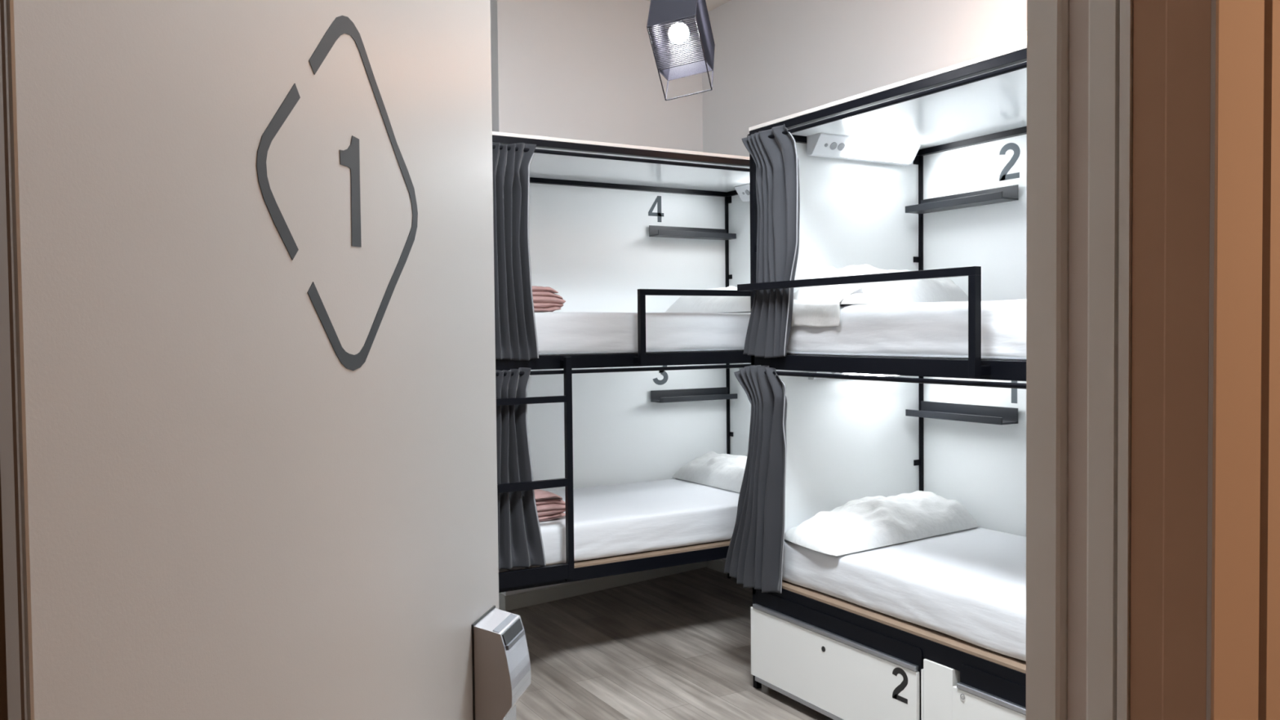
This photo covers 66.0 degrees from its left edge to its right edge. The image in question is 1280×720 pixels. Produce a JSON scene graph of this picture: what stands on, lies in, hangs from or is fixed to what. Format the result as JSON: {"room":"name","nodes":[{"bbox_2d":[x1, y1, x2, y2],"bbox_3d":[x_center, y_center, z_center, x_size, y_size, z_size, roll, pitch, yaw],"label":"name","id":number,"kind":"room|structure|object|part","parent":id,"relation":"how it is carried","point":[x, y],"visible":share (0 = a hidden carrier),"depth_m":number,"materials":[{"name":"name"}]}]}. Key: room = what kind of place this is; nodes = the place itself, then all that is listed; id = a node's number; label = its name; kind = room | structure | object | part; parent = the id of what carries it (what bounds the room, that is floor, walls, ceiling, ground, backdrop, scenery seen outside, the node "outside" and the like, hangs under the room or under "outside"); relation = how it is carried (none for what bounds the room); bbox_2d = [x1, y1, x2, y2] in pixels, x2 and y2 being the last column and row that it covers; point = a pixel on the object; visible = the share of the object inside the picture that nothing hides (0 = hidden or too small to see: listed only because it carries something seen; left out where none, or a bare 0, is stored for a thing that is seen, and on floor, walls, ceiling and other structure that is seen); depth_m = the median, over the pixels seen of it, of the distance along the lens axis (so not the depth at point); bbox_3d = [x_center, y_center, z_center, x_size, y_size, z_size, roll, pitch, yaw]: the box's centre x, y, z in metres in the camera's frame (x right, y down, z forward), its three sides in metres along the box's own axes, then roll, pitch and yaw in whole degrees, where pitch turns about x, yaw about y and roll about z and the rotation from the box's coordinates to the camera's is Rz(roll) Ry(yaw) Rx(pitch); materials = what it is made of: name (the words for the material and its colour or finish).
{"room":"hostel corridor","nodes":[
{"label":"hostel corridor","id":0,"kind":"room"},
{"bbox_2d":[489,0,702,595],"bbox_3d":[-0.280,-0.405,5.915,1.463,3.460,0.686,-2,2,-30],"label":"wall","id":1,"kind":"structure","parent":0,"point":[574,69],"depth_m":5.58,"materials":[{"name":"beige paint"}]},
{"bbox_2d":[498,592,505,610],"bbox_3d":[-0.899,1.302,5.595,0.012,0.080,0.686,-2,2,-30],"label":"baseboard","id":2,"kind":"structure","parent":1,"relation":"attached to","point":[500,595],"depth_m":5.33,"materials":[{"name":"grey paint"}]},
{"bbox_2d":[503,560,706,611],"bbox_3d":[-0.152,1.289,5.767,1.495,0.080,0.012,-2,2,-40],"label":"baseboard","id":3,"kind":"structure","parent":1,"relation":"attached to","point":[531,597],"depth_m":5.62,"materials":[{"name":"grey paint"}]},
{"bbox_2d":[498,566,833,719],"bbox_3d":[-0.549,1.480,2.205,7.600,0.080,7.700,-2,2,-30],"label":"floor","id":4,"kind":"structure","parent":0,"point":[675,646],"depth_m":4.55,"materials":[{"name":"grey wood"}]},
{"bbox_2d":[492,131,751,592],"bbox_3d":[-0.070,0.186,4.968,2.024,2.331,1.071,-2,2,-30],"label":"bunk bed","id":5,"kind":"object","parent":4,"relation":"on","point":[593,420],"visible":0.48,"depth_m":5.44,"materials":[{"name":"black"}]},
{"bbox_2d":[492,142,538,360],"bbox_3d":[-0.575,-0.453,4.107,0.304,0.914,0.063,-2,2,-30],"label":"curtain","id":6,"kind":"object","parent":5,"relation":"hanging from","point":[515,327],"visible":0.63,"depth_m":4.12,"materials":[{"name":"grey fabric"}]},
{"bbox_2d":[495,367,546,570],"bbox_3d":[-0.567,0.459,4.134,0.344,0.852,0.062,-2,2,-30],"label":"curtain","id":7,"kind":"object","parent":5,"relation":"hanging from","point":[520,542],"visible":0.48,"depth_m":4.15,"materials":[{"name":"grey fabric"}]},
{"bbox_2d":[498,478,739,572],"bbox_3d":[-0.080,0.790,5.009,1.935,0.179,0.927,-2,2,-30],"label":"mattress","id":8,"kind":"object","parent":5,"relation":"on","point":[625,518],"visible":0.52,"depth_m":4.66,"materials":[{"name":"white fabric"}]},
{"bbox_2d":[533,488,565,521],"bbox_3d":[-0.546,0.657,4.545,0.364,0.121,0.377,-2,2,-30],"label":"folded blanket","id":9,"kind":"object","parent":8,"relation":"on","point":[549,505],"visible":0.38,"depth_m":4.44,"materials":[{"name":"pink fabric"}]},
{"bbox_2d":[672,451,746,493],"bbox_3d":[0.578,0.604,5.396,0.400,0.152,0.920,-2,2,-30],"label":"pillow","id":10,"kind":"object","parent":8,"relation":"on","point":[722,471],"visible":0.48,"depth_m":5.39,"materials":[{"name":"white fabric"}]},
{"bbox_3d":[-0.099,-0.972,4.963,2.012,0.015,1.003,-2,2,-30],"label":"roof panel","id":11,"kind":"part","parent":5,"relation":"part of","materials":[{"name":"white plastic"}]},
{"bbox_3d":[0.159,-0.915,4.523,1.992,0.044,0.020,-2,2,-30],"label":"curtain rod","id":12,"kind":"part","parent":5,"relation":"part of","materials":[{"name":"black metal"}]},
{"bbox_3d":[0.169,0.029,4.552,1.992,0.034,0.020,-2,2,-30],"label":"curtain rod","id":13,"kind":"part","parent":5,"relation":"part of","materials":[{"name":"black metal"}]},
{"bbox_3d":[-0.338,-0.007,5.419,2.008,1.936,0.010,-2,2,-30],"label":"panel","id":14,"kind":"part","parent":5,"relation":"part of","materials":[{"name":"white plastic"}]},
{"bbox_2d":[534,311,751,355],"bbox_3d":[-0.089,-0.140,4.981,1.935,0.189,0.926,-2,2,-30],"label":"mattress","id":15,"kind":"object","parent":5,"relation":"on","point":[558,333],"visible":0.56,"depth_m":4.49,"materials":[{"name":"white fabric"}]},
{"bbox_2d":[532,285,565,312],"bbox_3d":[-0.560,-0.277,4.514,0.353,0.122,0.360,-1,2,-26],"label":"folded blanket","id":16,"kind":"object","parent":15,"relation":"on","point":[544,299],"visible":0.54,"depth_m":4.39,"materials":[{"name":"pink fabric"}]},
{"bbox_2d":[665,285,751,312],"bbox_3d":[0.553,-0.327,5.324,0.460,0.148,0.930,-2,2,-30],"label":"pillow","id":17,"kind":"object","parent":15,"relation":"on","point":[684,304],"visible":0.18,"depth_m":5.23,"materials":[{"name":"white fabric"}]},
{"bbox_3d":[0.514,-0.162,4.720,1.224,0.338,0.070,-2,2,-30],"label":"guard rail","id":18,"kind":"part","parent":5,"relation":"part of","materials":[{"name":"black metal"}]},
{"bbox_2d":[648,225,736,239],"bbox_3d":[0.304,-0.739,5.702,0.536,0.064,0.118,-2,2,-30],"label":"ledge","id":19,"kind":"object","parent":5,"relation":"attached to","point":[654,230],"visible":1,"depth_m":5.67,"materials":[{"name":"black metal"}]},
{"bbox_2d":[650,386,737,402],"bbox_3d":[0.314,0.202,5.730,0.536,0.064,0.118,-2,2,-30],"label":"ledge","id":20,"kind":"object","parent":5,"relation":"attached to","point":[706,393],"visible":1,"depth_m":5.72,"materials":[{"name":"black metal"}]},
{"bbox_3d":[0.528,0.159,5.913,0.015,2.315,0.015,-2,2,-30],"label":"post","id":21,"kind":"part","parent":5,"relation":"part of","materials":[{"name":"black metal"}]},
{"bbox_3d":[0.776,-0.021,5.505,0.012,1.936,0.963,-2,2,-30],"label":"panel","id":22,"kind":"part","parent":5,"relation":"part of","materials":[{"name":"white plastic"}]},
{"bbox_2d":[734,183,750,201],"bbox_3d":[0.722,-0.950,5.405,0.093,0.090,0.579,-2,2,-30],"label":"light","id":23,"kind":"object","parent":5,"relation":"attached to","point":[744,191],"visible":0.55,"depth_m":5.60,"materials":[{"name":"white plastic"}]},
{"bbox_2d":[750,589,923,719],"bbox_3d":[1.049,1.161,3.911,0.821,0.422,0.939,-2,2,-30],"label":"drawer","id":24,"kind":"object","parent":4,"relation":"on","point":[837,668],"visible":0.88,"depth_m":3.67,"materials":[{"name":"white wood"}]},
{"bbox_3d":[0.714,0.999,3.699,0.004,0.079,0.917,-2,2,-30],"label":"pull plate","id":25,"kind":"part","parent":24,"relation":"part of","materials":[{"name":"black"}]},
{"bbox_2d":[737,43,1026,719],"bbox_3d":[1.366,0.216,3.462,1.060,2.331,2.024,-2,2,-30],"label":"bunk bed","id":26,"kind":"object","parent":4,"relation":"on","point":[849,437],"depth_m":4.23,"materials":[{"name":"black"}]},
{"bbox_2d":[724,364,786,593],"bbox_3d":[0.476,0.485,4.051,0.047,0.931,0.413,-2,2,-30],"label":"curtain","id":27,"kind":"object","parent":26,"relation":"hanging from","point":[755,553],"visible":1,"depth_m":3.99,"materials":[{"name":"grey fabric"}]},
{"bbox_3d":[0.480,0.229,4.094,0.025,2.287,0.025,-2,2,-30],"label":"post","id":28,"kind":"part","parent":26,"relation":"part of","materials":[{"name":"black metal"}]},
{"bbox_2d":[742,124,799,358],"bbox_3d":[0.524,-0.464,3.925,0.045,0.914,0.345,-2,2,-30],"label":"curtain","id":29,"kind":"object","parent":26,"relation":"hanging from","point":[775,159],"visible":0.97,"depth_m":3.89,"materials":[{"name":"grey fabric"}]},
{"bbox_3d":[0.893,0.012,4.346,0.952,1.936,0.012,-2,2,-30],"label":"panel","id":30,"kind":"part","parent":26,"relation":"part of","materials":[{"name":"white plastic"}]},
{"bbox_2d":[808,371,893,379],"bbox_3d":[0.992,0.031,4.318,0.579,0.090,0.093,-2,2,-30],"label":"light","id":31,"kind":"object","parent":26,"relation":"attached to","point":[857,374],"visible":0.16,"depth_m":4.24,"materials":[{"name":"white plastic"}]},
{"bbox_2d":[845,373,892,376],"bbox_3d":[1.063,0.037,4.338,0.383,0.072,0.055,-2,2,-30],"label":"diffuser","id":32,"kind":"object","parent":31,"relation":"attached to","point":[857,374],"depth_m":4.32,"materials":[{"name":"white plastic"}]},
{"bbox_2d":[806,133,920,165],"bbox_3d":[0.982,-0.919,4.290,0.579,0.090,0.093,-2,2,-30],"label":"light","id":33,"kind":"object","parent":26,"relation":"attached to","point":[819,144],"visible":0.99,"depth_m":4.25,"materials":[{"name":"white plastic"}]},
{"bbox_2d":[830,142,837,150],"bbox_3d":[0.820,-0.907,4.176,0.034,0.030,0.023,-2,2,-30],"label":"socket","id":34,"kind":"object","parent":33,"relation":"attached to","point":[833,145],"depth_m":4.17,"materials":[{"name":"grey plastic"}]},
{"bbox_2d":[837,142,844,151],"bbox_3d":[0.857,-0.908,4.197,0.034,0.030,0.023,-2,2,-30],"label":"socket","id":35,"kind":"object","parent":33,"relation":"attached to","point":[841,146],"depth_m":4.20,"materials":[{"name":"grey plastic"}]},
{"bbox_2d":[843,137,916,163],"bbox_3d":[1.053,-0.914,4.309,0.383,0.072,0.055,-2,2,-30],"label":"diffuser","id":36,"kind":"object","parent":33,"relation":"attached to","point":[856,148],"depth_m":4.30,"materials":[{"name":"white plastic"}]},
{"bbox_3d":[0.739,-0.129,3.537,0.070,0.338,1.224,-2,2,-30],"label":"guard rail","id":37,"kind":"part","parent":26,"relation":"part of","materials":[{"name":"black metal"}]},
{"bbox_3d":[0.948,-0.883,3.192,0.020,0.044,1.992,-2,2,-30],"label":"curtain rod","id":38,"kind":"part","parent":26,"relation":"part of","materials":[{"name":"black"}]},
{"bbox_3d":[1.383,-0.942,3.444,0.992,0.015,2.012,-2,2,-30],"label":"roof panel","id":39,"kind":"part","parent":26,"relation":"part of","materials":[{"name":"white plastic"}]},
{"bbox_3d":[0.957,0.061,3.220,0.020,0.034,1.992,-2,2,-30],"label":"curtain rod","id":40,"kind":"part","parent":26,"relation":"part of","materials":[{"name":"black metal"}]},
{"bbox_2d":[782,527,1026,661],"bbox_3d":[1.397,0.823,3.492,0.917,0.175,1.935,-2,2,-30],"label":"mattress","id":41,"kind":"object","parent":26,"relation":"on","point":[969,585],"visible":0.41,"depth_m":3.49,"materials":[{"name":"white fabric"}]},
{"bbox_2d":[784,490,978,555],"bbox_3d":[1.010,0.644,4.128,0.974,0.149,0.391,-2,2,-36],"label":"pillow","id":42,"kind":"object","parent":41,"relation":"on","point":[868,522],"visible":1,"depth_m":3.97,"materials":[{"name":"white fabric"}]},
{"bbox_2d":[786,298,1026,359],"bbox_3d":[1.388,-0.111,3.464,0.915,0.191,1.935,-2,2,-30],"label":"mattress","id":43,"kind":"object","parent":26,"relation":"on","point":[932,330],"visible":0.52,"depth_m":3.34,"materials":[{"name":"white fabric"}]},
{"bbox_2d":[791,264,968,327],"bbox_3d":[1.003,-0.260,4.077,0.969,0.254,0.383,-2,2,-39],"label":"pillow","id":44,"kind":"object","parent":43,"relation":"on","point":[819,306],"visible":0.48,"depth_m":3.81,"materials":[{"name":"white fabric"}]},
{"bbox_3d":[1.306,0.192,4.576,0.015,2.315,0.015,-2,2,-30],"label":"post","id":45,"kind":"part","parent":26,"relation":"part of","materials":[{"name":"black metal"}]},
{"bbox_3d":[0.957,1.214,3.310,0.026,0.355,0.009,-2,2,-30],"label":"edge strip","id":46,"kind":"part","parent":26,"relation":"part of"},
{"bbox_2d":[905,400,1017,424],"bbox_3d":[1.402,0.228,4.312,0.118,0.064,0.536,-2,2,-30],"label":"ledge","id":47,"kind":"object","parent":26,"relation":"attached to","point":[934,410],"visible":1,"depth_m":4.28,"materials":[{"name":"black metal"}]},
{"bbox_2d":[905,184,1018,213],"bbox_3d":[1.393,-0.698,4.284,0.118,0.064,0.536,-2,2,-30],"label":"ledge","id":48,"kind":"object","parent":26,"relation":"attached to","point":[1007,193],"visible":1,"depth_m":4.23,"materials":[{"name":"black metal"}]},
{"bbox_3d":[1.815,0.022,3.720,0.010,1.936,2.008,-2,2,-30],"label":"panel","id":49,"kind":"part","parent":26,"relation":"part of","materials":[{"name":"white plastic"}]},
{"bbox_2d":[1018,31,1026,44],"bbox_3d":[1.595,-1.143,3.833,0.236,0.358,0.236,-2,2,-30],"label":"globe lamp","id":50,"kind":"object","parent":26,"relation":"on","point":[1024,40],"visible":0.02,"depth_m":3.81,"materials":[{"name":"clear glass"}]},
{"bbox_2d":[923,658,959,719],"bbox_3d":[1.371,1.185,3.470,0.908,0.394,0.124,-2,2,-30],"label":"divider","id":51,"kind":"object","parent":4,"relation":"on","point":[939,680],"visible":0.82,"depth_m":3.24,"materials":[{"name":"white wood"}]},
{"bbox_2d":[952,664,1026,719],"bbox_3d":[1.585,1.183,2.992,0.821,0.422,0.902,-2,2,-30],"label":"drawer","id":52,"kind":"object","parent":4,"relation":"on","point":[979,695],"visible":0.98,"depth_m":3.06,"materials":[{"name":"white"}]},
{"bbox_3d":[1.238,1.202,2.797,0.015,0.283,0.890,-2,2,-30],"label":"drawer","id":53,"kind":"part","parent":52,"relation":"part of","materials":[{"name":"white"}]},
{"bbox_2d":[646,0,731,12],"bbox_3d":[-0.742,-2.101,3.257,5.700,0.100,5.540,-2,2,-30],"label":"ceiling","id":54,"kind":"structure","parent":0,"point":[711,4],"depth_m":5.93,"materials":[{"name":"white paint"}]},
{"bbox_2d":[646,0,715,100],"bbox_3d":[0.139,-1.462,3.289,0.203,1.196,0.390,0,2,14],"label":"pendant lamp","id":55,"kind":"object","parent":54,"relation":"hanging from","point":[672,65],"visible":1,"depth_m":3.21,"materials":[{"name":"black"}]},
{"bbox_3d":[0.128,-1.073,3.237,0.068,0.068,0.068,-2,2,-30],"label":"bulb","id":56,"kind":"part","parent":55,"relation":"part of","materials":[{"name":"white glass"}]},
{"bbox_2d":[702,0,1026,559],"bbox_3d":[1.489,-0.380,4.485,0.150,3.460,5.340,-2,2,-30],"label":"wall","id":57,"kind":"structure","parent":0,"point":[774,60],"depth_m":5.17,"materials":[{"name":"beige paint"}]},
{"bbox_2d":[706,559,727,574],"bbox_3d":[1.545,1.315,4.309,0.012,0.080,4.430,-2,2,-30],"label":"baseboard","id":58,"kind":"structure","parent":57,"relation":"attached to","point":[718,565],"depth_m":6.12,"materials":[{"name":"grey paint"}]},
{"bbox_2d":[1257,0,1279,719],"bbox_3d":[0.149,-0.254,0.725,7.000,3.460,0.188,-2,2,-30],"label":"wall","id":59,"kind":"structure","parent":0,"point":[1268,705],"depth_m":0.86,"materials":[{"name":"paint"}]},
{"bbox_2d":[0,0,26,719],"bbox_3d":[-0.330,0.455,0.465,0.076,2.070,0.180,-2,2,-30],"label":"door frame","id":60,"kind":"structure","parent":59,"relation":"attached to","point":[13,700],"depth_m":0.47,"materials":[{"name":"brown"}]},
{"bbox_2d":[5,0,530,719],"bbox_3d":[-0.255,0.445,0.960,0.109,2.042,0.831,0,2,10],"label":"door","id":61,"kind":"structure","parent":59,"relation":"in","point":[253,240],"depth_m":0.79,"materials":[{"name":"beige paint"}]},
{"bbox_2d":[1026,0,1133,719],"bbox_3d":[0.448,0.432,0.962,0.078,2.070,0.110,-2,2,-30],"label":"door frame","id":62,"kind":"structure","parent":59,"relation":"attached to","point":[1080,52],"depth_m":0.94,"materials":[{"name":"paint"}]},
{"bbox_2d":[1129,0,1211,719],"bbox_3d":[0.477,0.434,0.874,0.037,2.070,0.070,-2,2,-30],"label":"door surround","id":63,"kind":"object","parent":59,"relation":"attached to","point":[1171,168],"depth_m":0.85,"materials":[{"name":"brown paint"}]},
{"bbox_2d":[1205,0,1264,719],"bbox_3d":[0.495,0.434,0.881,0.078,2.070,0.075,-2,2,-30],"label":"door surround","id":64,"kind":"object","parent":59,"relation":"attached to","point":[1237,26],"depth_m":0.83,"materials":[{"name":"paint"}]}
]}

